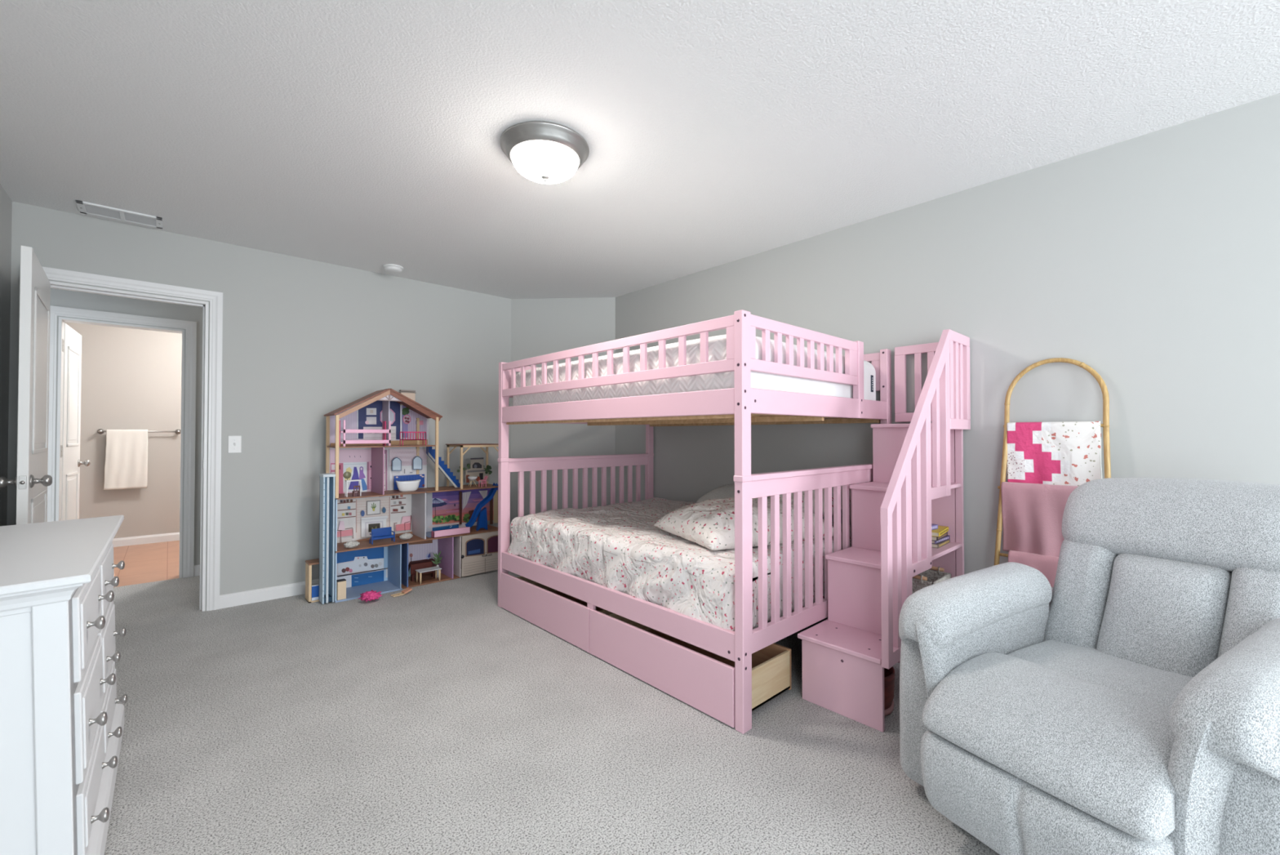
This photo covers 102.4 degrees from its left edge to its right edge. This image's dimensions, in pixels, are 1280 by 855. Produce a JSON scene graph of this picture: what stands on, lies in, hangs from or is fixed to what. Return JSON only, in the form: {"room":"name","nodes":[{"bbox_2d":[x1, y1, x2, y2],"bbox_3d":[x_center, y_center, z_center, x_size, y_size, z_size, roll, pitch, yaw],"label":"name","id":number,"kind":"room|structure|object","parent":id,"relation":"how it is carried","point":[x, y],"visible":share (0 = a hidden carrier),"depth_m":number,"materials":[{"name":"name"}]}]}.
{"room":"bedroom","nodes":[
{"label":"bedroom","id":0,"kind":"room"},
{"bbox_2d":[0,183,12,525],"bbox_3d":[-0.438,-0.073,-0.579,0.120,2.460,9.175,1,-1,-42],"label":"wall","id":1,"kind":"structure","parent":0,"point":[6,202],"depth_m":2.76,"materials":[{"name":"grey paint"}]},
{"bbox_2d":[64,321,182,537],"bbox_3d":[-5.103,0.011,5.728,2.800,2.460,0.100,1,-1,-42],"label":"wall","id":2,"kind":"structure","parent":0,"point":[131,379],"depth_m":5.44,"materials":[{"name":"beige paint"}]},
{"bbox_2d":[97,428,180,433],"bbox_3d":[-5.278,0.043,5.445,0.642,0.052,0.080,1,-1,-42],"label":"towel bar","id":3,"kind":"object","parent":2,"relation":"attached to","point":[100,430],"visible":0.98,"depth_m":5.49,"materials":[{"name":"silver metal"}]},
{"bbox_2d":[103,429,147,489],"bbox_3d":[-5.338,0.329,5.351,0.324,0.617,0.049,1,-1,-42],"label":"towel","id":4,"kind":"object","parent":3,"relation":"hanging from","point":[126,464],"visible":1,"depth_m":5.34,"materials":[{"name":"white fabric"}]},
{"bbox_2d":[112,532,179,546],"bbox_3d":[-5.064,1.197,5.670,2.600,0.088,0.013,1,-1,-42],"label":"baseboard","id":5,"kind":"structure","parent":2,"relation":"attached to","point":[131,540],"depth_m":5.48,"materials":[{"name":"white wood"}]},
{"bbox_2d":[49,288,202,577],"bbox_3d":[-3.605,-0.006,4.387,3.000,2.460,0.120,1,-1,-42],"label":"wall","id":6,"kind":"structure","parent":0,"point":[59,297],"depth_m":4.14,"materials":[{"name":"grey paint"}]},
{"bbox_2d":[61,322,90,520],"bbox_3d":[-4.498,0.214,4.098,0.109,1.988,0.660,1,-1,-40],"label":"door","id":7,"kind":"structure","parent":6,"relation":"in","point":[71,462],"depth_m":4.06,"materials":[{"name":"white paint"}]},
{"bbox_2d":[55,316,184,577],"bbox_3d":[-4.015,0.208,4.009,0.688,2.020,0.124,1,-1,-42],"label":"trim","id":8,"kind":"structure","parent":6,"relation":"attached to","point":[61,319],"depth_m":3.83,"materials":[{"name":"white paint"},{"name":"wood"}]},
{"bbox_2d":[46,305,196,577],"bbox_3d":[-3.969,0.172,3.958,0.832,2.092,0.019,1,-1,-42],"label":"trim","id":9,"kind":"structure","parent":6,"relation":"attached to","point":[190,326],"depth_m":4.19,"materials":[{"name":"white wood"}]},
{"bbox_2d":[193,564,199,576],"bbox_3d":[-3.097,1.185,4.746,1.544,0.088,0.013,1,-1,-42],"label":"baseboard","id":10,"kind":"structure","parent":6,"relation":"attached to","point":[196,567],"depth_m":4.24,"materials":[{"name":"white wood"}]},
{"bbox_2d":[6,201,511,610],"bbox_3d":[-2.189,-0.010,4.117,3.875,2.460,0.120,1,-1,-42],"label":"wall","id":11,"kind":"structure","parent":0,"point":[304,340],"depth_m":3.71,"materials":[{"name":"grey paint"}]},
{"bbox_2d":[0,245,52,524],"bbox_3d":[-3.100,0.179,2.634,0.171,2.018,0.809,1,-1,-45],"label":"door","id":12,"kind":"structure","parent":11,"relation":"in","point":[31,482],"depth_m":2.43,"materials":[{"name":"white paint"}]},
{"bbox_2d":[46,280,208,611],"bbox_3d":[-3.179,0.185,3.209,0.732,2.045,0.124,1,-1,-42],"label":"trim","id":13,"kind":"structure","parent":11,"relation":"attached to","point":[57,285],"depth_m":3.40,"materials":[{"name":"white wood"}]},
{"bbox_2d":[41,266,222,610],"bbox_3d":[-3.132,0.149,3.158,0.876,2.117,0.019,1,-1,-42],"label":"trim","id":14,"kind":"structure","parent":11,"relation":"attached to","point":[215,298],"depth_m":3.42,"materials":[{"name":"white wood"}]},
{"bbox_2d":[227,435,241,453],"bbox_3d":[-2.757,0.115,3.504,0.072,0.118,0.017,1,-1,-42],"label":"light switch","id":15,"kind":"object","parent":11,"relation":"attached to","point":[234,442],"visible":1,"depth_m":3.50,"materials":[{"name":"white plastic"}]},
{"bbox_2d":[219,578,319,608],"bbox_3d":[-2.022,1.177,4.164,2.153,0.088,0.013,1,-1,-42],"label":"baseboard","id":16,"kind":"structure","parent":11,"relation":"attached to","point":[242,597],"depth_m":3.60,"materials":[{"name":"white"}]},
{"bbox_2d":[104,540,999,854],"bbox_3d":[-0.352,1.214,1.776,4.300,0.050,12.320,1,-1,-42],"label":"floor","id":17,"kind":"structure","parent":0,"point":[433,718],"depth_m":1.91,"materials":[{"name":"carpet"}]},
{"bbox_2d":[0,515,127,854],"bbox_3d":[-1.843,0.763,1.462,0.511,0.830,1.190,-1,0,-42],"label":"dresser","id":18,"kind":"object","parent":17,"relation":"on","point":[62,722],"visible":1,"depth_m":1.19,"materials":[{"name":"white wood"}]},
{"bbox_2d":[357,589,382,602],"bbox_3d":[-1.879,1.174,3.582,0.158,0.077,0.115,1,-1,-42],"label":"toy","id":19,"kind":"object","parent":17,"relation":"on","point":[367,595],"visible":1,"depth_m":3.56,"materials":[{"name":"pink fabric"}]},
{"bbox_2d":[391,586,412,596],"bbox_3d":[-1.731,1.196,3.737,0.056,0.035,0.136,-1,-1,40],"label":"lounger","id":20,"kind":"object","parent":17,"relation":"on","point":[407,589],"visible":1,"depth_m":3.74,"materials":[{"name":"beige"}]},
{"bbox_2d":[305,388,498,604],"bbox_3d":[-1.725,0.512,4.126,1.593,1.630,0.326,1,-1,-42],"label":"dollhouse","id":21,"kind":"object","parent":17,"relation":"on","point":[384,566],"visible":0.95,"depth_m":4.02,"materials":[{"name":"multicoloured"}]},
{"bbox_2d":[336,578,346,599],"bbox_3d":[-2.099,1.136,3.615,0.054,0.131,0.050,1,-1,-42],"label":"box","id":22,"kind":"object","parent":21,"relation":"on","point":[341,583],"visible":0.82,"depth_m":3.60,"materials":[{"name":"beige"}]},
{"bbox_2d":[336,578,346,582],"bbox_3d":[-2.099,1.073,3.617,0.054,0.006,0.048,1,-1,-42],"label":"cooktop","id":23,"kind":"object","parent":22,"relation":"in","point":[340,580],"depth_m":3.61,"materials":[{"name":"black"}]},
{"bbox_2d":[343,540,359,547],"bbox_3d":[-2.055,0.833,3.673,0.106,0.051,0.053,1,-1,-42],"label":"pouf","id":24,"kind":"object","parent":21,"relation":"on","point":[352,544],"visible":1,"depth_m":3.66,"materials":[{"name":"white"}]},
{"bbox_2d":[342,471,361,497],"bbox_3d":[-2.061,0.403,3.686,0.108,0.178,0.050,1,-1,-42],"label":"vanity","id":25,"kind":"object","parent":21,"relation":"on","point":[347,474],"visible":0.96,"depth_m":3.68,"materials":[{"name":"white"}]},
{"bbox_2d":[342,471,351,479],"bbox_3d":[-2.091,0.346,3.678,0.052,0.063,0.008,1,-1,-42],"label":"mirror","id":26,"kind":"object","parent":25,"relation":"on","point":[347,474],"depth_m":3.67,"materials":[{"name":"yellow mirror"}]},
{"bbox_2d":[351,485,359,497],"bbox_3d":[-2.027,0.453,3.677,0.040,0.078,0.039,1,-1,-42],"label":"chair","id":27,"kind":"object","parent":21,"relation":"on","point":[356,486],"visible":1,"depth_m":3.67,"materials":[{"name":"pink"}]},
{"bbox_2d":[338,420,391,446],"bbox_3d":[-2.011,0.043,3.759,0.334,0.185,0.087,1,-1,-42],"label":"bunk bed","id":28,"kind":"object","parent":21,"relation":"on","point":[384,430],"visible":0.88,"depth_m":3.74,"materials":[{"name":"pink wood"}]},
{"bbox_2d":[329,400,427,445],"bbox_3d":[-2.029,-0.050,4.046,0.707,0.406,0.018,1,-1,-42],"label":"dollhouse room","id":29,"kind":"object","parent":21,"relation":"on","point":[403,418],"depth_m":4.04,"materials":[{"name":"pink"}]},
{"bbox_2d":[329,448,428,497],"bbox_3d":[-2.019,0.354,4.031,0.708,0.379,0.045,1,-1,-41],"label":"wall picture","id":30,"kind":"object","parent":21,"relation":"attached to","point":[400,464],"depth_m":4.06,"materials":[{"name":"multicoloured"}]},
{"bbox_2d":[369,526,395,544],"bbox_3d":[-1.933,0.809,3.862,0.161,0.105,0.064,1,-1,-42],"label":"sofa","id":31,"kind":"object","parent":21,"relation":"on","point":[383,532],"visible":1,"depth_m":3.87,"materials":[{"name":"blue"}]},
{"bbox_2d":[337,492,432,546],"bbox_3d":[-1.995,0.747,4.061,0.702,0.421,0.026,1,-1,-42],"label":"wall picture","id":32,"kind":"object","parent":21,"relation":"attached to","point":[357,517],"depth_m":4.02,"materials":[{"name":"multicoloured"}]},
{"bbox_2d":[399,533,413,539],"bbox_3d":[-1.794,0.836,3.953,0.101,0.053,0.052,1,-1,-42],"label":"pouf","id":33,"kind":"object","parent":21,"relation":"on","point":[406,535],"visible":1,"depth_m":3.94,"materials":[{"name":"white"}]},
{"bbox_2d":[395,479,420,491],"bbox_3d":[-1.804,0.453,4.009,0.187,0.088,0.080,1,-1,-42],"label":"bathtub","id":34,"kind":"object","parent":21,"relation":"on","point":[402,486],"visible":1,"depth_m":3.98,"materials":[{"name":"white plastic"}]},
{"bbox_2d":[400,431,426,445],"bbox_3d":[-1.762,0.085,4.000,0.177,0.106,0.064,1,-1,-42],"label":"crib","id":35,"kind":"object","parent":21,"relation":"on","point":[402,439],"visible":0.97,"depth_m":3.98,"materials":[{"name":"pink"}]},
{"bbox_2d":[410,560,434,581],"bbox_3d":[-1.734,1.145,4.107,0.171,0.125,0.044,1,-1,-42],"label":"bench","id":36,"kind":"object","parent":21,"relation":"on","point":[427,564],"visible":0.9,"depth_m":4.10,"materials":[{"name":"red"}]},
{"bbox_2d":[415,566,441,584],"bbox_3d":[-1.658,1.159,4.038,0.171,0.096,0.100,1,-1,-42],"label":"table","id":37,"kind":"object","parent":21,"relation":"on","point":[433,568],"visible":1,"depth_m":4.03,"materials":[{"name":"grey plastic"}]},
{"bbox_2d":[431,551,442,577],"bbox_3d":[-1.631,1.100,4.156,0.087,0.218,0.054,1,-1,-42],"label":"plant","id":38,"kind":"object","parent":21,"relation":"on","point":[438,558],"visible":0.88,"depth_m":4.15,"materials":[{"name":"green plastic"}]},
{"bbox_2d":[426,446,460,487],"bbox_3d":[-1.621,0.323,4.260,0.276,0.354,0.069,1,-1,-42],"label":"staircase","id":39,"kind":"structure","parent":21,"relation":"on","point":[430,452],"depth_m":4.23,"materials":[{"name":"blue"}]},
{"bbox_2d":[431,526,470,537],"bbox_3d":[-1.518,0.839,4.137,0.294,0.051,0.050,1,-1,-42],"label":"trough","id":40,"kind":"object","parent":21,"relation":"on","point":[441,533],"visible":1,"depth_m":4.11,"materials":[{"name":"pink"}]},
{"bbox_2d":[428,488,497,527],"bbox_3d":[-1.499,0.709,4.512,0.734,0.324,0.032,1,-1,-42],"label":"wall picture","id":41,"kind":"object","parent":21,"relation":"on","point":[451,508],"depth_m":4.45,"materials":[{"name":"multicoloured"}]},
{"bbox_2d":[467,475,477,486],"bbox_3d":[-1.419,0.457,4.361,0.080,0.084,0.080,1,-1,-42],"label":"table","id":42,"kind":"object","parent":21,"relation":"on","point":[473,478],"visible":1,"depth_m":4.34,"materials":[{"name":"white plastic"}]},
{"bbox_2d":[457,457,492,482],"bbox_3d":[-1.451,0.374,4.526,0.320,0.215,0.016,1,-1,-42],"label":"picture","id":43,"kind":"object","parent":21,"relation":"on","point":[477,468],"depth_m":4.54,"materials":[{"name":"multicoloured"}]},
{"bbox_2d":[463,534,497,576],"bbox_3d":[-1.290,1.072,4.303,0.375,0.321,0.005,1,-1,-42],"label":"picture","id":44,"kind":"object","parent":21,"relation":"attached to","point":[480,551],"depth_m":4.27,"materials":[{"name":"beige"}]},
{"bbox_2d":[465,482,497,530],"bbox_3d":[-1.338,0.672,4.367,0.274,0.393,0.054,1,-1,-42],"label":"slide","id":45,"kind":"object","parent":21,"relation":"on","point":[482,516],"visible":0.96,"depth_m":4.35,"materials":[{"name":"blue plastic"}]},
{"bbox_2d":[478,475,488,487],"bbox_3d":[-1.325,0.456,4.357,0.060,0.090,0.054,1,-1,-42],"label":"chair","id":46,"kind":"object","parent":21,"relation":"on","point":[484,480],"visible":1,"depth_m":4.35,"materials":[{"name":"pink plastic"}]},
{"bbox_2d":[501,572,613,652],"bbox_3d":[-0.447,1.086,3.236,0.422,0.232,0.979,1,-1,-42],"label":"drawer","id":47,"kind":"object","parent":17,"relation":"on","point":[566,616],"visible":0.59,"depth_m":3.06,"materials":[{"name":"pink paint"}]},
{"bbox_2d":[589,608,791,727],"bbox_3d":[0.206,1.077,2.523,0.422,0.232,0.946,1,-1,-42],"label":"drawer","id":48,"kind":"object","parent":17,"relation":"on","point":[703,679],"visible":0.79,"depth_m":2.29,"materials":[{"name":"pink paint"}]},
{"bbox_2d":[497,309,891,733],"bbox_3d":[0.246,0.379,3.237,1.436,1.658,2.031,1,-1,-42],"label":"bunk bed","id":49,"kind":"object","parent":17,"relation":"on","point":[742,406],"visible":0.78,"depth_m":2.42,"materials":[{"name":"pink paint"}]},
{"bbox_2d":[512,333,875,405],"bbox_3d":[0.255,-0.236,3.248,1.345,0.322,1.925,1,-1,-42],"label":"mattress","id":50,"kind":"object","parent":49,"relation":"on","point":[717,344],"visible":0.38,"depth_m":2.50,"materials":[{"name":"white fabric"}]},
{"bbox_3d":[0.244,0.758,3.235,1.300,0.259,1.840,1,-1,-42],"label":"mattress","id":51,"kind":"object","parent":49,"relation":"on","visible":0},
{"bbox_2d":[507,497,850,631],"bbox_3d":[0.242,0.721,3.234,1.387,0.336,1.914,1,-1,-42],"label":"bedspread","id":52,"kind":"object","parent":51,"relation":"on","point":[618,546],"visible":0.52,"depth_m":2.58,"materials":[{"name":"white fabric"}]},
{"bbox_2d":[695,484,768,502],"bbox_3d":[0.653,0.489,3.426,0.349,0.217,0.520,-1,-1,40],"label":"cushion","id":53,"kind":"object","parent":52,"relation":"on","point":[726,491],"visible":0.15,"depth_m":3.31,"materials":[{"name":"white fabric"}]},
{"bbox_2d":[653,497,833,550],"bbox_3d":[0.545,0.484,2.703,0.790,0.220,0.560,0,-1,-26],"label":"pillow","id":54,"kind":"object","parent":52,"relation":"on","point":[708,523],"visible":0.62,"depth_m":2.50,"materials":[{"name":"white fabric"}]},
{"bbox_2d":[767,485,850,517],"bbox_3d":[1.010,0.425,3.078,0.456,0.241,0.504,-1,-1,40],"label":"pillow","id":55,"kind":"object","parent":52,"relation":"on","point":[813,491],"visible":0.07,"depth_m":2.87,"materials":[{"name":"white fabric"}]},
{"bbox_2d":[797,328,970,732],"bbox_3d":[1.204,0.362,2.474,1.054,1.672,0.401,1,-1,-42],"label":"staircase","id":56,"kind":"structure","parent":17,"relation":"on","point":[917,483],"depth_m":2.30,"materials":[{"name":"pink paint"}]},
{"bbox_2d":[911,566,951,593],"bbox_3d":[1.476,0.870,2.687,0.277,0.262,0.190,1,-1,-42],"label":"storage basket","id":57,"kind":"object","parent":56,"relation":"on","point":[928,577],"visible":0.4,"depth_m":2.65,"materials":[{"name":"brown wicker"}]},
{"bbox_2d":[931,538,950,548],"bbox_3d":[1.516,0.594,2.680,0.205,0.020,0.121,1,-1,-44],"label":"book","id":58,"kind":"object","parent":56,"relation":"on","point":[939,544],"visible":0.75,"depth_m":2.60,"materials":[{"name":"brown paper"}]},
{"bbox_2d":[931,534,950,543],"bbox_3d":[1.513,0.574,2.680,0.200,0.018,0.116,1,-1,-40],"label":"book","id":59,"kind":"object","parent":58,"relation":"on","point":[948,536],"visible":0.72,"depth_m":2.63,"materials":[{"name":"purple paper"}]},
{"bbox_2d":[931,531,947,541],"bbox_3d":[1.493,0.554,2.665,0.131,0.022,0.190,-1,-1,45],"label":"book","id":60,"kind":"object","parent":59,"relation":"on","point":[933,538],"visible":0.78,"depth_m":2.58,"materials":[{"name":"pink paper"}]},
{"bbox_2d":[931,525,948,537],"bbox_3d":[1.495,0.531,2.671,0.146,0.022,0.220,-1,-1,42],"label":"book","id":61,"kind":"object","parent":60,"relation":"on","point":[941,530],"visible":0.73,"depth_m":2.60,"materials":[{"name":"yellow paper"}]},
{"bbox_2d":[931,523,937,529],"bbox_3d":[1.453,0.508,2.643,0.120,0.022,0.091,1,-1,-34],"label":"book","id":62,"kind":"object","parent":61,"relation":"on","point":[934,526],"visible":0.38,"depth_m":2.62,"materials":[{"name":"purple paper"}]},
{"bbox_2d":[884,666,894,715],"bbox_3d":[0.960,1.112,2.232,0.260,0.164,0.260,1,-1,-42],"label":"wooden tub","id":63,"kind":"object","parent":17,"relation":"on","point":[889,674],"visible":0.14,"depth_m":2.13,"materials":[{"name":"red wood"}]},
{"bbox_2d":[994,357,1111,565],"bbox_3d":[1.884,0.429,2.363,0.199,1.516,0.462,1,-1,-42],"label":"blanket ladder","id":64,"kind":"object","parent":17,"relation":"on","point":[1105,424],"visible":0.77,"depth_m":2.47,"materials":[{"name":"wood"}]},
{"bbox_2d":[1008,550,1058,586],"bbox_3d":[1.873,0.791,2.332,0.074,0.416,0.332,1,-1,-42],"label":"blanket","id":65,"kind":"object","parent":64,"relation":"on","point":[1047,565],"visible":0.11,"depth_m":2.35,"materials":[{"name":"pink fabric"}]},
{"bbox_2d":[1000,481,1078,556],"bbox_3d":[1.891,0.430,2.369,0.084,0.336,0.378,1,-1,-42],"label":"blanket","id":66,"kind":"object","parent":64,"relation":"on","point":[1032,513],"visible":0.54,"depth_m":2.39,"materials":[{"name":"pink fabric"}]},
{"bbox_2d":[1006,421,1102,485],"bbox_3d":[1.922,0.155,2.402,0.041,0.364,0.346,1,-1,-42],"label":"quilt","id":67,"kind":"object","parent":64,"relation":"hanging from","point":[1068,453],"visible":0.8,"depth_m":2.38,"materials":[{"name":"pink fabric"}]},
{"bbox_2d":[898,477,1279,854],"bbox_3d":[1.421,0.674,1.536,1.202,1.000,0.904,0,-1,-28],"label":"recliner","id":68,"kind":"object","parent":17,"relation":"on","point":[1129,704],"visible":1,"depth_m":1.44,"materials":[{"name":"grey fabric"}]},
{"bbox_2d":[921,652,1175,840],"bbox_3d":[1.085,0.779,1.347,0.406,0.174,0.508,0,-1,-28],"label":"seat cushion","id":69,"kind":"object","parent":68,"relation":"on","point":[1102,759],"depth_m":1.25,"materials":[{"name":"grey fabric"}]},
{"bbox_2d":[1096,553,1231,676],"bbox_3d":[1.677,0.615,1.649,0.342,0.385,0.270,0,-1,-28],"label":"cushion","id":70,"kind":"object","parent":68,"relation":"on","point":[1167,613],"depth_m":1.59,"materials":[{"name":"grey fabric"}]},
{"bbox_2d":[510,297,615,543],"bbox_3d":[-0.732,0.000,4.880,0.695,2.460,0.720,1,-1,-42],"label":"wall","id":71,"kind":"structure","parent":0,"point":[543,326],"depth_m":4.89,"materials":[{"name":"grey paint"}]},
{"bbox_2d":[0,0,1279,298],"bbox_3d":[0.951,-1.325,0.789,3.995,0.080,9.295,1,-1,-42],"label":"ceiling","id":72,"kind":"structure","parent":0,"point":[364,135],"depth_m":2.05,"materials":[{"name":"white paint"}]},
{"bbox_2d":[75,200,162,228],"bbox_3d":[-3.052,-1.249,3.033,0.353,0.012,0.200,1,-1,-42],"label":"ceiling vent","id":73,"kind":"object","parent":72,"relation":"in","point":[85,207],"visible":1,"depth_m":3.02,"materials":[{"name":"white metal"}]},
{"bbox_2d":[382,263,403,273],"bbox_3d":[-1.905,-1.223,3.979,0.144,0.038,0.144,1,-1,-42],"label":"smoke detector","id":74,"kind":"object","parent":72,"relation":"attached to","point":[391,268],"visible":1,"depth_m":3.94,"materials":[{"name":"white plastic"}]},
{"bbox_2d":[499,120,589,183],"bbox_3d":[-0.426,-1.184,2.316,0.394,0.160,0.394,1,-1,-42],"label":"ceiling light","id":75,"kind":"object","parent":72,"relation":"attached to","point":[543,152],"visible":1,"depth_m":2.21,"materials":[{"name":"white glass"}]},
{"bbox_2d":[615,93,1279,573],"bbox_3d":[2.381,-0.037,2.080,0.120,2.460,9.295,1,-1,-42],"label":"wall","id":76,"kind":"structure","parent":0,"point":[1150,262],"depth_m":2.43,"materials":[{"name":"grey paint"}]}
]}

